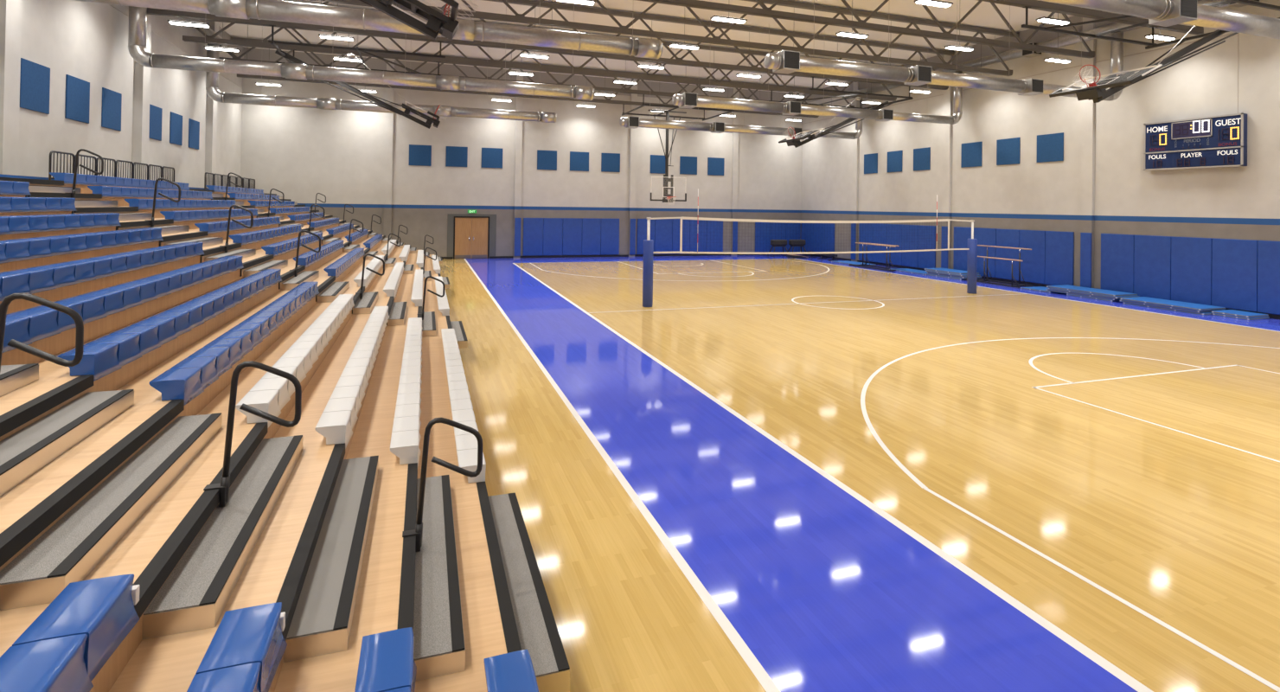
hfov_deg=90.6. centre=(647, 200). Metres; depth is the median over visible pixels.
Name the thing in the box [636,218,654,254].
pad
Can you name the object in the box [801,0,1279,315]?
wall
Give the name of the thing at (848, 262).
mat
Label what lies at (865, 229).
pad
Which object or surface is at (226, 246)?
handrail
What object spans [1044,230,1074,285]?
pad
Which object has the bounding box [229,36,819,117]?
roof truss
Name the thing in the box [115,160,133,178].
railing
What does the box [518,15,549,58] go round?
ceiling light
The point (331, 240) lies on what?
step
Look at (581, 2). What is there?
ceiling light
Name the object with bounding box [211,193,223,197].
step
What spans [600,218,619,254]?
pad
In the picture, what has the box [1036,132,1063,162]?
acoustic panel
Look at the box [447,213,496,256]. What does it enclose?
trim
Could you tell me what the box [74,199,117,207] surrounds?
step
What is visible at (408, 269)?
step
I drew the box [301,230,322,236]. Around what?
step
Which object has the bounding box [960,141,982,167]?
acoustic panel
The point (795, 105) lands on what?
grille
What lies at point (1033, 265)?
pad
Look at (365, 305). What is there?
step
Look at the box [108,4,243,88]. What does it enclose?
trim
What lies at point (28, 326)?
bleacher bench
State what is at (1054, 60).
ceiling light
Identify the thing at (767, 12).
roof truss
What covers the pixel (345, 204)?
handrail
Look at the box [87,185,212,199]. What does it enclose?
bleacher bench
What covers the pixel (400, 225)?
handrail
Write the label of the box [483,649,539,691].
bench
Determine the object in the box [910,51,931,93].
ceiling light
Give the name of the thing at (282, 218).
step
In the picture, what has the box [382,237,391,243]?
step
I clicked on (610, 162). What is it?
acoustic panel
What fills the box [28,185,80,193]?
step
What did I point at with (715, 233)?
pad
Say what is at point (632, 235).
pad
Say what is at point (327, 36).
ceiling light
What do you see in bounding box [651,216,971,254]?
net
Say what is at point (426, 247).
handrail
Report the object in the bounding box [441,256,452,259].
baseboard
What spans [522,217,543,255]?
pad
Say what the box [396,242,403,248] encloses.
step
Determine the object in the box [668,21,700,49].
ceiling light
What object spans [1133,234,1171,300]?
pad
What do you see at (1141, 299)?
mat
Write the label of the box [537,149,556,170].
acoustic panel
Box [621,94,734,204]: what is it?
basketball hoop
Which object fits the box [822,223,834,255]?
pad
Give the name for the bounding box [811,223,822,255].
pad
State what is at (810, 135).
basketball hoop
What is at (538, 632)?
step
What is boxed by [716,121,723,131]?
grille
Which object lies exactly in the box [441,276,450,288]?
step
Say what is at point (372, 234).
step
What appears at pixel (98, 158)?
railing
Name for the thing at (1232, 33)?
trim
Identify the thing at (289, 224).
step
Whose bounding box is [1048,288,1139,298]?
mat
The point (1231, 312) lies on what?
mat
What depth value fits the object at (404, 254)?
21.33 m
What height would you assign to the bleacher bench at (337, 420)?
0.313 m
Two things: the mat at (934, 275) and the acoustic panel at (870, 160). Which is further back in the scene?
the acoustic panel at (870, 160)
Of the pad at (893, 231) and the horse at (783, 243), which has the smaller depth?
the pad at (893, 231)
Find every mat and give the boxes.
[831,260,876,265]
[889,268,927,275]
[924,268,979,275]
[924,273,978,280]
[925,269,980,276]
[927,271,982,278]
[1020,286,1055,293]
[1045,288,1120,300]
[1046,284,1137,296]
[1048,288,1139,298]
[1066,293,1119,301]
[1120,296,1225,310]
[1120,299,1222,313]
[1123,301,1212,315]
[1211,309,1268,318]
[1212,313,1269,319]
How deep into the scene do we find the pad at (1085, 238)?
21.54 m
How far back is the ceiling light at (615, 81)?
26.14 m
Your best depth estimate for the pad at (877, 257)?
31.49 m
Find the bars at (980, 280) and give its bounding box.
[965,244,1034,287]
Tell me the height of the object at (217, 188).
0.313 m
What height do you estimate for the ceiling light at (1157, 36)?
1.780 m
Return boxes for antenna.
[697,188,698,252]
[936,194,937,241]
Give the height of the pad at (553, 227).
1.945 m
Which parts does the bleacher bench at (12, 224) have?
seat, seat, seat, seat, seat, seat, seat, seat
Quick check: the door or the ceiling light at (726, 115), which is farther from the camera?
the ceiling light at (726, 115)
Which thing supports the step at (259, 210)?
on the tier at (157, 221)
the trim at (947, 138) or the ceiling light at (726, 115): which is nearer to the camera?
the trim at (947, 138)
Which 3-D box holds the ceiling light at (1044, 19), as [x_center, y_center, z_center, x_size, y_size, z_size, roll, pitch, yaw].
[10.900,-5.666,17.001,1.000,1.780,0.240,1,-1,-19]
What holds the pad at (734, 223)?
attached to the wall at (301, 153)
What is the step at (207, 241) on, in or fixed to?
on the tier at (64, 292)
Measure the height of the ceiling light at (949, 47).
1.780 m
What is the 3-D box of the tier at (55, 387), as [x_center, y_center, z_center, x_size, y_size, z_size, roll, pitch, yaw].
[-6.624,1.308,11.627,0.559,0.215,32.600,1,-1,-19]
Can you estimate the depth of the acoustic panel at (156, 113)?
19.36 m
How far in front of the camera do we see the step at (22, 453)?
3.54 m
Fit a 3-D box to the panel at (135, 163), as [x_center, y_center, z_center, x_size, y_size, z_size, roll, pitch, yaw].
[-11.295,-0.578,14.107,0.034,0.521,0.792,1,-1,-19]
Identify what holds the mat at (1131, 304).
on the floor
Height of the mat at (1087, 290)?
0.058 m
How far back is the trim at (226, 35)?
26.41 m
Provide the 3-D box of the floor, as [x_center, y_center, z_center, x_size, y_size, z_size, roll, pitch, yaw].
[1.670,3.022,15.564,29.644,0.202,37.939,1,-1,-19]
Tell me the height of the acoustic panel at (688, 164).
1.010 m
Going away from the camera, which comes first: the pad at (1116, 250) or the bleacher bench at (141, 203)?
the bleacher bench at (141, 203)
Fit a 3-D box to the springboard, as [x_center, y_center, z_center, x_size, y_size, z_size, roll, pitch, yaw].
[8.400,3.107,35.401,1.000,0.190,0.580,1,-1,-19]
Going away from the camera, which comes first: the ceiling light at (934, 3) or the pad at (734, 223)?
the ceiling light at (934, 3)
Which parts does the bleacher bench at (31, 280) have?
seat, seat, seat, seat, seat, seat, seat, seat, seat, seat, seat, seat, seat, seat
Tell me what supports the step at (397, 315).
on the tier at (385, 597)
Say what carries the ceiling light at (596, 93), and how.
hanging from the ceiling
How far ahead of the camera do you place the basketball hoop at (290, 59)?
20.82 m
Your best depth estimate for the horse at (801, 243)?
36.69 m
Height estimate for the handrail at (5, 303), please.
0.800 m
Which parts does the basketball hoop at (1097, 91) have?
hanger post, board frame, ceiling frame, hanger post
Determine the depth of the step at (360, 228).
25.93 m
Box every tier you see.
[0,173,276,198]
[0,192,291,206]
[0,204,305,217]
[0,210,319,240]
[0,215,332,272]
[0,220,345,313]
[0,224,359,365]
[0,230,372,441]
[0,235,385,570]
[0,239,397,691]
[108,244,410,691]
[274,249,422,691]
[414,254,521,691]
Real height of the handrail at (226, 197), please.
0.800 m
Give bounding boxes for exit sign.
[467,209,476,212]
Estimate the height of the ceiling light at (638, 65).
1.780 m
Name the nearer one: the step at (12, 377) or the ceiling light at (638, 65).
the step at (12, 377)
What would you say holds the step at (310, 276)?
on the tier at (33, 506)
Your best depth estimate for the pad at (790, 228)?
37.87 m
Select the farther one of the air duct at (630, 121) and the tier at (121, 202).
the air duct at (630, 121)
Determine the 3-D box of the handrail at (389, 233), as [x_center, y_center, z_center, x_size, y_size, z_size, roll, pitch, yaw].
[-7.623,1.379,18.908,0.472,0.800,0.060,1,-1,-19]
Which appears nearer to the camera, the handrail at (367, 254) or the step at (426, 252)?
the handrail at (367, 254)
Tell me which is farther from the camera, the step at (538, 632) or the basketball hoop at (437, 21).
the basketball hoop at (437, 21)
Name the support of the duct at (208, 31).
hanging from the ceiling
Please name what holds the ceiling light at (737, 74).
hanging from the ceiling
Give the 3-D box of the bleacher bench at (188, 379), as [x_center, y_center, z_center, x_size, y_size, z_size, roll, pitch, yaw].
[-4.324,1.422,7.200,0.226,0.313,5.889,1,-1,-19]
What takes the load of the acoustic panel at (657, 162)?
attached to the wall at (301, 153)
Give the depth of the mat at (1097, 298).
20.21 m
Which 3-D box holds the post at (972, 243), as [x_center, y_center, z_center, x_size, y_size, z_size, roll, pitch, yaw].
[10.884,1.878,21.227,0.284,2.460,0.284,1,-1,-19]
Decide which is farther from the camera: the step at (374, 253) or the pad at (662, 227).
the pad at (662, 227)
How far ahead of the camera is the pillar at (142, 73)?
17.99 m
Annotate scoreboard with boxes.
[1143,112,1247,170]
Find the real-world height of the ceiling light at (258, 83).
1.780 m
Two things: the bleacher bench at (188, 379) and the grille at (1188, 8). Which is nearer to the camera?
the bleacher bench at (188, 379)
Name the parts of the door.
kick plate, kick plate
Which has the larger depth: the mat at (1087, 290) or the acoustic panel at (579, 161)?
the acoustic panel at (579, 161)
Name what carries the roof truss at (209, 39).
attached to the wall at (85, 41)
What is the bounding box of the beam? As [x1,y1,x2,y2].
[807,250,838,260]
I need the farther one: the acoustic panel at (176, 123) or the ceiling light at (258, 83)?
the ceiling light at (258, 83)
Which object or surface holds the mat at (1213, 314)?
on the floor
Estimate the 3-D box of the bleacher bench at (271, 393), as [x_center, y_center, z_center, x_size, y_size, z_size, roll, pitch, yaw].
[-3.838,1.642,7.370,0.226,0.313,5.889,1,-1,-19]
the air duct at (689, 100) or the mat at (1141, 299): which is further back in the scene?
the air duct at (689, 100)
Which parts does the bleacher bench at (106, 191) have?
seat, seat, seat, seat, seat, seat, seat, seat, seat, seat, seat, seat, seat, seat, seat, seat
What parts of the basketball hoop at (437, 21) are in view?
board frame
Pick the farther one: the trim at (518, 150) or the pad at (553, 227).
the pad at (553, 227)
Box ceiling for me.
[218,0,1074,94]
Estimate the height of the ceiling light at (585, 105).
1.780 m
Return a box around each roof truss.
[147,0,954,89]
[182,0,898,101]
[206,19,857,107]
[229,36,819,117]
[312,0,1019,76]
[637,0,1101,57]
[977,0,1203,34]
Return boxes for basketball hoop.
[268,25,449,128]
[358,0,478,39]
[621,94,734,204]
[768,76,912,147]
[1021,0,1279,102]
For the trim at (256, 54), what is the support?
attached to the wall at (301, 153)
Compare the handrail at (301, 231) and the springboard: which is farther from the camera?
the springboard
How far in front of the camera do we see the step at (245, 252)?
10.64 m
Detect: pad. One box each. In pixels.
[514,217,521,255]
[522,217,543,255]
[543,217,563,255]
[562,217,582,255]
[581,217,601,255]
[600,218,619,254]
[629,218,635,254]
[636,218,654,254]
[654,218,672,254]
[672,218,689,251]
[689,219,706,251]
[706,220,723,251]
[732,221,737,252]
[755,222,770,252]
[770,222,786,252]
[785,219,800,252]
[800,219,812,252]
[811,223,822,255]
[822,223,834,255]
[851,223,856,259]
[858,223,872,261]
[872,223,886,262]
[886,224,902,265]
[902,224,918,267]
[917,224,936,268]
[940,226,948,268]
[953,226,971,270]
[973,227,996,277]
[995,228,1019,281]
[1019,230,1045,284]
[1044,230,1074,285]
[1080,232,1092,287]
[1100,233,1134,293]
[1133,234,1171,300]
[1171,236,1212,305]
[1211,238,1257,312]
[1257,240,1279,314]
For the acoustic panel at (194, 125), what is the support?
attached to the wall at (85, 41)
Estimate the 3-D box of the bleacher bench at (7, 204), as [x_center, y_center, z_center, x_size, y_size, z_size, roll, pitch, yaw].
[-7.238,0.104,6.181,0.226,0.313,5.889,1,-1,-19]
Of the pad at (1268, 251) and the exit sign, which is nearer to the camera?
the pad at (1268, 251)
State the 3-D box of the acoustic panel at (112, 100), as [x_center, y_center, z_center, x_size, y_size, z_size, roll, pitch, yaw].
[-14.107,-2.391,16.670,0.032,1.010,1.040,1,-1,-19]
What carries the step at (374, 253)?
on the tier at (153, 547)
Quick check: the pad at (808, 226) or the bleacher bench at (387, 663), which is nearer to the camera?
the bleacher bench at (387, 663)
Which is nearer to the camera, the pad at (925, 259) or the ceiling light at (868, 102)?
the pad at (925, 259)
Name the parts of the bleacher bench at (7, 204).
seat, seat, seat, seat, seat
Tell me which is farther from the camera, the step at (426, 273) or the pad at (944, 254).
the pad at (944, 254)
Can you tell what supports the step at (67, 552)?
on the tier at (153, 547)
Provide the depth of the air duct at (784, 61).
17.50 m
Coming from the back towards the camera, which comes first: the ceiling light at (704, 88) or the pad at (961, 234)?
the ceiling light at (704, 88)
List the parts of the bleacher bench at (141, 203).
seat, seat, seat, seat, seat, seat, seat, seat, seat, seat, seat, seat, seat, seat, seat, seat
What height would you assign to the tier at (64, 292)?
0.215 m
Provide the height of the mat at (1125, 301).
0.058 m
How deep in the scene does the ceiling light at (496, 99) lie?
31.15 m
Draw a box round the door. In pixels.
[453,216,489,259]
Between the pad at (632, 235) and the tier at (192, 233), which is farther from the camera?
the pad at (632, 235)
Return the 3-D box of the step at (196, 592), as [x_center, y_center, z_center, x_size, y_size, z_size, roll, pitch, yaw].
[-2.316,1.773,3.646,0.257,0.106,2.076,1,-1,-19]
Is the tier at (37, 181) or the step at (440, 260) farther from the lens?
the step at (440, 260)
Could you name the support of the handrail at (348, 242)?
on the step at (348, 249)
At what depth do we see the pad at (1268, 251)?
16.96 m
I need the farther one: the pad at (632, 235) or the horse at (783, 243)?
the horse at (783, 243)
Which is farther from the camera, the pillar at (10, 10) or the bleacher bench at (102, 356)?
the pillar at (10, 10)
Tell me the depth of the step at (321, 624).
3.32 m
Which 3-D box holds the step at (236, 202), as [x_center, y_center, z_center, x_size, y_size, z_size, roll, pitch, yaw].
[-11.546,0.077,17.486,0.257,0.106,1.890,1,-1,-19]
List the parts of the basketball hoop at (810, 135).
board frame, ceiling frame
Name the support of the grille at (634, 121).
attached to the air duct at (630, 121)
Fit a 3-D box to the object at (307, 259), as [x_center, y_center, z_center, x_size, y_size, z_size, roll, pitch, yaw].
[-7.472,1.233,14.601,0.226,0.313,5.950,1,-1,-19]
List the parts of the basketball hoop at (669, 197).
ceiling frame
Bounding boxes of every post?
[642,217,653,307]
[966,219,977,294]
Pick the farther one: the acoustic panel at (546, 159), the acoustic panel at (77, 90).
the acoustic panel at (546, 159)
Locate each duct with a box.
[71,0,662,58]
[128,3,594,100]
[179,17,227,47]
[205,25,556,122]
[619,98,862,139]
[672,20,962,124]
[764,1,1123,101]
[844,0,1259,99]
[1038,0,1279,39]
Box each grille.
[629,116,639,126]
[684,92,697,105]
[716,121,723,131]
[784,51,799,69]
[790,101,800,113]
[793,128,801,135]
[883,109,893,119]
[918,65,931,82]
[1032,79,1043,92]
[1180,0,1196,18]
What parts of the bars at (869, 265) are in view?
rail, frame, rail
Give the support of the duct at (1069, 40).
hanging from the ceiling
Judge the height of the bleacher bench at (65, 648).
0.191 m
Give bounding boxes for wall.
[18,0,243,187]
[240,77,802,258]
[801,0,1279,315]
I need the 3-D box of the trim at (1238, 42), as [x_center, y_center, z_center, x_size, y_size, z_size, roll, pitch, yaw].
[16.528,-3.568,17.719,0.004,2.250,0.015,1,-1,-19]
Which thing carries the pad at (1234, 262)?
attached to the wall at (1238, 202)
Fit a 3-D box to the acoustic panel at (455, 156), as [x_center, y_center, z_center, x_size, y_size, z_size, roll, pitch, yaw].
[-9.505,-2.188,31.535,1.040,1.010,0.032,1,-1,-19]
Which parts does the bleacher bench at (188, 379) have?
seat, seat, seat, seat, seat, seat, seat, seat, seat, seat, seat, seat, seat, seat, seat, seat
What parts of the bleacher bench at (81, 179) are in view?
seat, seat, seat, seat, seat, seat, seat, seat, seat, seat, seat, seat, seat, seat, seat, seat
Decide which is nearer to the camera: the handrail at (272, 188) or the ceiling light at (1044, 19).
the ceiling light at (1044, 19)
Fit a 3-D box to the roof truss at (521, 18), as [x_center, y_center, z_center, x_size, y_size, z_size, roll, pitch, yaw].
[0.174,-5.840,19.378,29.732,1.650,0.170,1,-1,-19]
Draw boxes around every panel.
[19,57,50,114]
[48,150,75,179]
[64,74,89,123]
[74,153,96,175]
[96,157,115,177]
[101,87,121,131]
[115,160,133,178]
[133,161,148,179]
[148,103,162,140]
[148,164,162,180]
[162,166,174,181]
[169,111,182,145]
[188,118,199,149]
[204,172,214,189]
[408,144,431,166]
[445,146,467,166]
[481,147,502,168]
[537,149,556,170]
[569,151,588,171]
[601,153,620,172]
[649,154,665,173]
[679,156,697,174]
[707,157,724,175]
[864,153,877,173]
[886,150,902,172]
[913,147,930,170]
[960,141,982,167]
[996,137,1020,165]
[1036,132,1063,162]
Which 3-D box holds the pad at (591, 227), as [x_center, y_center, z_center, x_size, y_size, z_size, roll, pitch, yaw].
[-3.005,1.919,33.793,1.022,1.945,0.058,1,-1,-19]
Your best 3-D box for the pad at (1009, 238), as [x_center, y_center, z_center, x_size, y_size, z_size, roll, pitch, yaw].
[13.985,2.082,24.595,0.058,1.945,1.048,1,-1,-19]
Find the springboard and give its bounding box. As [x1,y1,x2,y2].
[787,254,808,258]
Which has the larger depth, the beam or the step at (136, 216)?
the beam
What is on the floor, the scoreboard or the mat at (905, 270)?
the mat at (905, 270)
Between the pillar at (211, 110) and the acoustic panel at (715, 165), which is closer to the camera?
the pillar at (211, 110)
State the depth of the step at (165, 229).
10.54 m
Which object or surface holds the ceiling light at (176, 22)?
hanging from the ceiling
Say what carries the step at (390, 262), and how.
on the tier at (276, 570)
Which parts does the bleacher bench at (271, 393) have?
seat, seat, seat, seat, seat, seat, seat, seat, seat, seat, seat, seat, seat, seat, seat, seat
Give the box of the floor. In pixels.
[439,254,1279,691]
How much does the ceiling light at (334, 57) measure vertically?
1.780 m
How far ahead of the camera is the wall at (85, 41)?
16.53 m
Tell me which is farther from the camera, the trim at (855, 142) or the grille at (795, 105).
the trim at (855, 142)
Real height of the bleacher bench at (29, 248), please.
0.313 m
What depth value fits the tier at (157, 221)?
9.75 m
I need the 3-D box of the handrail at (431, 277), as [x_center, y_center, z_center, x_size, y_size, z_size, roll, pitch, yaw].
[-3.978,1.787,11.644,0.472,0.800,0.060,1,-1,-19]
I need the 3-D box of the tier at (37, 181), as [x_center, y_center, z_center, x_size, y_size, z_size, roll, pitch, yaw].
[-10.111,-0.266,10.407,0.746,0.286,32.600,1,-1,-19]
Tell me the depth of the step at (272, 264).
10.59 m
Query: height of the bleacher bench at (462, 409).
0.313 m
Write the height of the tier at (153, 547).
0.215 m
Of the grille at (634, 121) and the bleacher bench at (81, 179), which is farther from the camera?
the grille at (634, 121)
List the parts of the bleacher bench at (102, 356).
seat, seat, seat, seat, seat, seat, seat, seat, seat, seat, seat, seat, seat, seat, seat, seat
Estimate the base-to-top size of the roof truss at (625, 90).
1.650 m
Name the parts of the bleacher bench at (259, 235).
seat, seat, seat, seat, seat, seat, seat, seat, seat, seat, seat, seat, seat, seat, seat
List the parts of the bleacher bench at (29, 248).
seat, seat, seat, seat, seat, seat, seat, seat, seat, seat, seat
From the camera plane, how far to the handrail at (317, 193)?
25.43 m
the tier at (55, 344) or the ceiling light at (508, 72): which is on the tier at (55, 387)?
the tier at (55, 344)
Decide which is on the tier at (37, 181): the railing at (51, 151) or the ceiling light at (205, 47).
the railing at (51, 151)
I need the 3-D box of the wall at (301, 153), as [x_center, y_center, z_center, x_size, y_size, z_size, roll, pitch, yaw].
[-4.517,-1.929,33.411,29.644,9.850,0.200,1,-1,-19]
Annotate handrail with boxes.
[0,292,83,371]
[70,148,103,198]
[145,178,180,227]
[203,360,301,506]
[219,204,253,252]
[224,172,242,199]
[268,188,284,217]
[289,230,320,276]
[308,204,324,231]
[314,192,326,212]
[342,204,353,223]
[345,218,363,246]
[355,253,384,299]
[370,214,381,233]
[384,233,401,260]
[396,224,407,243]
[402,417,482,551]
[417,275,444,319]
[422,247,436,274]
[423,234,433,253]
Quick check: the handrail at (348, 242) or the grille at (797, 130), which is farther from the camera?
the grille at (797, 130)
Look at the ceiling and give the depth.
24.82 m
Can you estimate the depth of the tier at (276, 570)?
3.41 m
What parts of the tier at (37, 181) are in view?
guard panel, guard panel, guard panel, guard panel, guard panel, guard panel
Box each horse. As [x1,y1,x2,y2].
[767,239,787,256]
[786,239,808,255]
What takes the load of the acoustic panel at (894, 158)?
attached to the wall at (1238, 202)
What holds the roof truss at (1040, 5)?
attached to the wall at (85, 41)
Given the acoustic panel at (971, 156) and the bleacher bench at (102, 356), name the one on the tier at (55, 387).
the bleacher bench at (102, 356)
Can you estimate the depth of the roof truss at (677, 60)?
22.31 m
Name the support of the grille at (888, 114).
attached to the air duct at (689, 100)
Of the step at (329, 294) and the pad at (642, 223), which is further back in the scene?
the pad at (642, 223)
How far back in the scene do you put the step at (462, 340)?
11.41 m
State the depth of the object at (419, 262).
21.48 m
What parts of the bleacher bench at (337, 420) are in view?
seat, seat, seat, seat, seat, seat, seat, seat, seat, seat, seat, seat, seat, seat, seat, seat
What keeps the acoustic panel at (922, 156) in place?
attached to the wall at (1238, 202)
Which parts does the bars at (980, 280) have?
frame, rail, rail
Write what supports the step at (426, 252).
on the tier at (489, 627)
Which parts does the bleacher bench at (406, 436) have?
seat, seat, seat, seat, seat, seat, seat, seat, seat, seat, seat, seat, seat, seat, seat, seat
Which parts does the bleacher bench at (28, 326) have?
seat, seat, seat, seat, seat, seat, seat, seat, seat, seat, seat, seat, seat, seat, seat, seat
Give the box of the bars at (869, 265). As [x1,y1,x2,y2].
[849,242,902,271]
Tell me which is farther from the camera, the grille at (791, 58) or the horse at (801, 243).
the horse at (801, 243)
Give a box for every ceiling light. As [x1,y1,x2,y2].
[167,19,211,27]
[204,21,240,51]
[255,48,281,86]
[318,32,354,40]
[332,33,362,62]
[358,89,377,92]
[491,69,511,102]
[507,70,534,76]
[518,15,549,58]
[556,0,595,5]
[576,104,595,107]
[594,77,615,95]
[613,80,637,83]
[637,19,665,69]
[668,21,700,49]
[702,54,724,91]
[710,15,747,23]
[721,87,736,116]
[736,32,761,77]
[783,76,805,97]
[785,118,802,121]
[825,81,848,85]
[835,3,869,38]
[861,83,881,103]
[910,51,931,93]
[914,0,953,7]
[944,24,974,51]
[1035,16,1070,25]
[1043,12,1071,63]
[1144,29,1176,40]
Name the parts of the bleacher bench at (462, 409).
seat, seat, seat, seat, seat, seat, seat, seat, seat, seat, seat, seat, seat, seat, seat, seat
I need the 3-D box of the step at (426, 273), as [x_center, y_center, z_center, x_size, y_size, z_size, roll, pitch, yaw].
[-6.689,2.274,19.185,0.257,0.106,1.890,1,-1,-19]
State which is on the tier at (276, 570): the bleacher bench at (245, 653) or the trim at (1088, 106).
the bleacher bench at (245, 653)
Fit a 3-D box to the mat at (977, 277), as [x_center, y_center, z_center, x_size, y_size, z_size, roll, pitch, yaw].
[12.649,3.070,26.162,0.953,0.072,1.950,1,-1,-19]
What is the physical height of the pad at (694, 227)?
1.945 m
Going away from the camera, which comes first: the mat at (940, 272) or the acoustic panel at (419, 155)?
the mat at (940, 272)
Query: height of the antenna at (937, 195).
1.800 m
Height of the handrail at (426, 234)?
0.800 m
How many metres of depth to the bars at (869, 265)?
29.53 m
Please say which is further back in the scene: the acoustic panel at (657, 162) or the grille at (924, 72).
the acoustic panel at (657, 162)
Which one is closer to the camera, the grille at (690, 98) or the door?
the grille at (690, 98)
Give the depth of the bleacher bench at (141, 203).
12.76 m
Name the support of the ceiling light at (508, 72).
hanging from the ceiling
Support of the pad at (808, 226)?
attached to the wall at (1238, 202)
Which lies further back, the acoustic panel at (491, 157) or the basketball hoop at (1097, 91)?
the acoustic panel at (491, 157)
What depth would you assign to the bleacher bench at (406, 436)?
6.06 m
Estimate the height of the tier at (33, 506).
0.215 m
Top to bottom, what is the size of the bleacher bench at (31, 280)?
0.313 m
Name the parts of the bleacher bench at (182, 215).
seat, seat, seat, seat, seat, seat, seat, seat, seat, seat, seat, seat, seat, seat, seat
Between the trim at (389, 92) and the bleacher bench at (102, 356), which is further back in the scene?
the trim at (389, 92)
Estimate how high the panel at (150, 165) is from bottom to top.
0.521 m
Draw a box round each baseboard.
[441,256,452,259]
[489,253,778,258]
[803,253,1279,319]
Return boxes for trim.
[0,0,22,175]
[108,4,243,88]
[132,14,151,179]
[199,19,243,58]
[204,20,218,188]
[243,47,802,101]
[383,58,394,237]
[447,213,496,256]
[512,70,523,258]
[628,79,637,256]
[730,88,739,255]
[802,0,1199,102]
[805,32,1234,123]
[851,81,859,262]
[941,54,952,268]
[1081,17,1095,287]
[1237,42,1238,113]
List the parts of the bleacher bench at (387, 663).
seat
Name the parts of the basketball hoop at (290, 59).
hanger post, ceiling frame, link arm, board frame, hanger post, hanger post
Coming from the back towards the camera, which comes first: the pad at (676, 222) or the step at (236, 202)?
the pad at (676, 222)
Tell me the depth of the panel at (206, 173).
18.55 m
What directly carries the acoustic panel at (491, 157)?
attached to the wall at (301, 153)
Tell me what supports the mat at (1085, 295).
on the mat at (1097, 298)
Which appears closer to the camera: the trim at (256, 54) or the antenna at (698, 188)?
the antenna at (698, 188)
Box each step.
[0,363,38,396]
[0,389,134,496]
[0,412,222,610]
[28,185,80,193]
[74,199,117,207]
[118,212,152,221]
[134,225,189,234]
[142,435,303,639]
[164,236,223,247]
[204,249,255,262]
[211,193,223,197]
[235,201,243,204]
[243,260,287,277]
[257,209,264,212]
[271,216,284,220]
[280,224,303,227]
[281,270,319,290]
[282,455,378,662]
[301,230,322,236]
[317,281,349,302]
[322,237,341,244]
[343,244,359,252]
[352,291,378,313]
[353,227,365,232]
[364,250,377,260]
[367,232,378,237]
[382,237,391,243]
[384,257,396,267]
[387,301,407,326]
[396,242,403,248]
[403,264,413,274]
[409,247,416,253]
[413,474,465,681]
[422,270,431,281]
[422,311,436,336]
[423,251,429,258]
[437,256,442,263]
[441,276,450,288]
[450,320,467,348]
[488,492,569,691]

